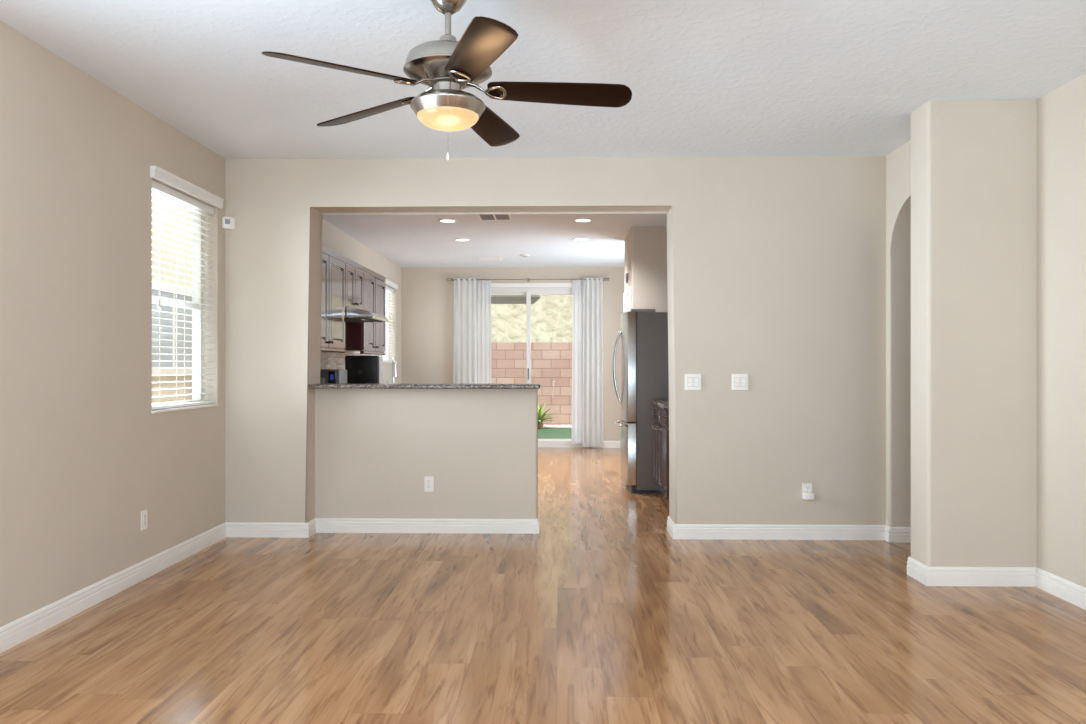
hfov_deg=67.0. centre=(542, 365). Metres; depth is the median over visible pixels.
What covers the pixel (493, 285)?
trim
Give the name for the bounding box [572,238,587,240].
recessed light
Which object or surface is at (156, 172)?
window blind
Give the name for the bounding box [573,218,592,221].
recessed light
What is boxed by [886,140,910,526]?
wall
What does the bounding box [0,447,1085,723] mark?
floor
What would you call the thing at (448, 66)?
ceiling fan
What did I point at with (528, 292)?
door
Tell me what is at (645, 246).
wall
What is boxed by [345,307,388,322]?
range hood
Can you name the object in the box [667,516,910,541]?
baseboard
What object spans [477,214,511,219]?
ceiling vent
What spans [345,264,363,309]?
upper cabinet
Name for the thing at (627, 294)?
window
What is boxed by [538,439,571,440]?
floor
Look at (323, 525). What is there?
baseboard
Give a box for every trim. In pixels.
[152,404,218,413]
[491,283,571,287]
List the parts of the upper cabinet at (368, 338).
door, light rail, door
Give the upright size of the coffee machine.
0.290 m
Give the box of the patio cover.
[491,295,540,303]
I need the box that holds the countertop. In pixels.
[650,400,668,408]
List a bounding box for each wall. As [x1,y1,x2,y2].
[0,21,400,626]
[225,156,885,524]
[315,389,537,518]
[379,342,571,424]
[401,267,624,447]
[625,226,667,311]
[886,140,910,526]
[911,100,1036,566]
[1037,73,1085,587]
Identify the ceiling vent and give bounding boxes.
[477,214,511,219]
[477,257,500,260]
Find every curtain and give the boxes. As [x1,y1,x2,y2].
[453,278,476,382]
[476,280,491,382]
[572,280,583,443]
[583,278,602,446]
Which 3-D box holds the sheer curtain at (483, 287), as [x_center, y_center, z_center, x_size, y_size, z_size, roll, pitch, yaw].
[-0.909,-0.043,12.432,0.268,2.525,0.030,0,0,1]
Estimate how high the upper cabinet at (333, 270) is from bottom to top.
0.860 m
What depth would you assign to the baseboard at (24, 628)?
4.29 m
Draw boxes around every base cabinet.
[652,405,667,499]
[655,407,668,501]
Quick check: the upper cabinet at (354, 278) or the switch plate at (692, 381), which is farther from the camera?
the upper cabinet at (354, 278)
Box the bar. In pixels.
[308,383,540,388]
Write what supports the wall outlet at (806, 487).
attached to the wall at (776, 265)
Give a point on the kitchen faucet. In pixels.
(394, 373)
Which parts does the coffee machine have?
control panel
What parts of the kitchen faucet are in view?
spout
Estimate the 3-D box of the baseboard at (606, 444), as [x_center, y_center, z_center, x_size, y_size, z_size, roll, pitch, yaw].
[1.255,1.187,12.418,1.010,0.106,0.016,0,0,1]
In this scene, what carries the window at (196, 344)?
in the wall at (84, 451)
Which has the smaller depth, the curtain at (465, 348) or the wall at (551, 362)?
the curtain at (465, 348)
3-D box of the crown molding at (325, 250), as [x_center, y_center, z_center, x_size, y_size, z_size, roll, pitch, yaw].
[-2.064,-1.014,8.180,0.369,0.056,2.930,0,0,1]
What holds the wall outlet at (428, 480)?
attached to the wall at (375, 449)
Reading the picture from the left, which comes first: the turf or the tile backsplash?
the tile backsplash
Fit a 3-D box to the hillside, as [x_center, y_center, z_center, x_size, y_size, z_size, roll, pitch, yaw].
[0.597,-6.835,28.494,44.000,15.025,20.000,0,0,1]
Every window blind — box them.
[150,166,223,409]
[382,279,397,361]
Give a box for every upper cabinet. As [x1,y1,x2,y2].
[321,253,344,352]
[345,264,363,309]
[345,273,385,354]
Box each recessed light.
[438,219,456,222]
[454,238,470,240]
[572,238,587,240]
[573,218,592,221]
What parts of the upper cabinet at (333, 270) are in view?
door, light rail, door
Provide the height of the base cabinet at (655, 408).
0.874 m
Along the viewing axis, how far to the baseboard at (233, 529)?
5.93 m
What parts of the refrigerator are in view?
handle, handle, handle, door, freezer drawer, door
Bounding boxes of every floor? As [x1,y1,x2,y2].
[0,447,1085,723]
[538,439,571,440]
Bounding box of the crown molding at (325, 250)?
[322,245,385,281]
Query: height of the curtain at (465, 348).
2.545 m
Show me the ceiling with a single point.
(705, 78)
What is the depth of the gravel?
17.78 m
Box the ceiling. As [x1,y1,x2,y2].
[0,0,1085,267]
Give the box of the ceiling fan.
[262,0,631,160]
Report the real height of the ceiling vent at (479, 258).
0.008 m
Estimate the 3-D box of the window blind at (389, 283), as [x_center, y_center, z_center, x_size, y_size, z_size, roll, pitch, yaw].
[-2.196,-0.626,11.498,0.112,1.127,1.144,0,0,1]
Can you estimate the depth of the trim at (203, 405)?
5.30 m
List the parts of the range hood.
filter panel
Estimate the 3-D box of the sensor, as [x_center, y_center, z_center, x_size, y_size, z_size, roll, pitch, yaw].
[-2.267,-1.032,5.915,0.079,0.084,0.067,0,0,1]
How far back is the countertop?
7.37 m
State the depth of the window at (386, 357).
12.01 m
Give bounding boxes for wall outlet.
[141,509,146,530]
[424,476,433,491]
[802,483,811,498]
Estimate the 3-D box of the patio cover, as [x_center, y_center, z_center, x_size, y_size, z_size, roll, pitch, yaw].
[-2.737,0.010,13.525,5.360,2.580,1.630,0,0,1]
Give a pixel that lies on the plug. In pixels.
(806, 495)
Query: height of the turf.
0.160 m
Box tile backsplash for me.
[320,352,370,368]
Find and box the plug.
[803,492,813,499]
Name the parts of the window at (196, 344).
meeting rail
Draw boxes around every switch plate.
[685,374,700,389]
[732,374,747,389]
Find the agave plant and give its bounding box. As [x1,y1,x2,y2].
[538,403,562,428]
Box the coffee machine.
[320,369,346,382]
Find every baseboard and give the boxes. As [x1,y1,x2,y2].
[0,523,225,652]
[225,518,315,537]
[315,516,539,533]
[592,441,619,447]
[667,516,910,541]
[907,556,1035,586]
[1035,567,1085,609]
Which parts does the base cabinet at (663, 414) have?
drawer, door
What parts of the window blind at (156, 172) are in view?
pull cord, rail, ladder cord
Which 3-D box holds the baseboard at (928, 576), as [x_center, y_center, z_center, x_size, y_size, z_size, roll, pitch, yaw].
[2.474,1.187,4.746,0.621,0.106,0.266,0,0,1]
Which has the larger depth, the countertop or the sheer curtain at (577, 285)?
the sheer curtain at (577, 285)
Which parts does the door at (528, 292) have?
fixed panel, sliding panel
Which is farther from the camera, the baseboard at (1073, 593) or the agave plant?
the agave plant
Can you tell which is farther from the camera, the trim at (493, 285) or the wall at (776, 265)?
the trim at (493, 285)
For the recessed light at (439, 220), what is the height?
0.008 m
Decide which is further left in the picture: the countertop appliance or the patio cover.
the countertop appliance
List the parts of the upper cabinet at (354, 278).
door, door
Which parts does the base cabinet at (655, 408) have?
door, drawer, door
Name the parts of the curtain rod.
rod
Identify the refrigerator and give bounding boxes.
[613,309,668,492]
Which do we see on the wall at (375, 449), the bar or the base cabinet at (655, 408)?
the bar
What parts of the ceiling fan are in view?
blade, blade, lamp shade, blade, blade, blade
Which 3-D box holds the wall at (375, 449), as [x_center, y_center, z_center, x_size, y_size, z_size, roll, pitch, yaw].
[-0.871,0.703,6.167,1.660,1.074,0.145,0,0,1]
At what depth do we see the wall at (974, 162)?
4.63 m
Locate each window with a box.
[152,191,202,405]
[384,292,388,359]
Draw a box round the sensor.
[222,216,235,228]
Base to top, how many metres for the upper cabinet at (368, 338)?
0.860 m
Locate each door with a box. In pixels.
[491,288,588,447]
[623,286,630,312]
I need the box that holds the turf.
[538,428,571,438]
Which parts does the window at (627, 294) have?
panel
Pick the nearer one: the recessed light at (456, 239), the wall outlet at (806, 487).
the wall outlet at (806, 487)
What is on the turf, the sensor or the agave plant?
the agave plant
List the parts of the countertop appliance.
door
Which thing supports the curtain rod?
attached to the wall at (427, 297)
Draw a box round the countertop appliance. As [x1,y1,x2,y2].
[345,356,382,382]
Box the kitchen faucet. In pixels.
[386,357,396,382]
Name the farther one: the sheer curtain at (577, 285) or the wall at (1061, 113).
the sheer curtain at (577, 285)
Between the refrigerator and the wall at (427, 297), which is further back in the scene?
the wall at (427, 297)
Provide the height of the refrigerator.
1.796 m
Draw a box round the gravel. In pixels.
[543,425,571,427]
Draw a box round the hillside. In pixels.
[491,295,571,341]
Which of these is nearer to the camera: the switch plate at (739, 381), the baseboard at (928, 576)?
the baseboard at (928, 576)
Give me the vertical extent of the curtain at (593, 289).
2.545 m
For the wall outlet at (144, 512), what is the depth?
4.78 m
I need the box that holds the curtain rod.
[447,278,609,283]
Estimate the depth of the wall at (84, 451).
4.23 m
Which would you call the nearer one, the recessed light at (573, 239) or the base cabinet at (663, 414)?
the base cabinet at (663, 414)

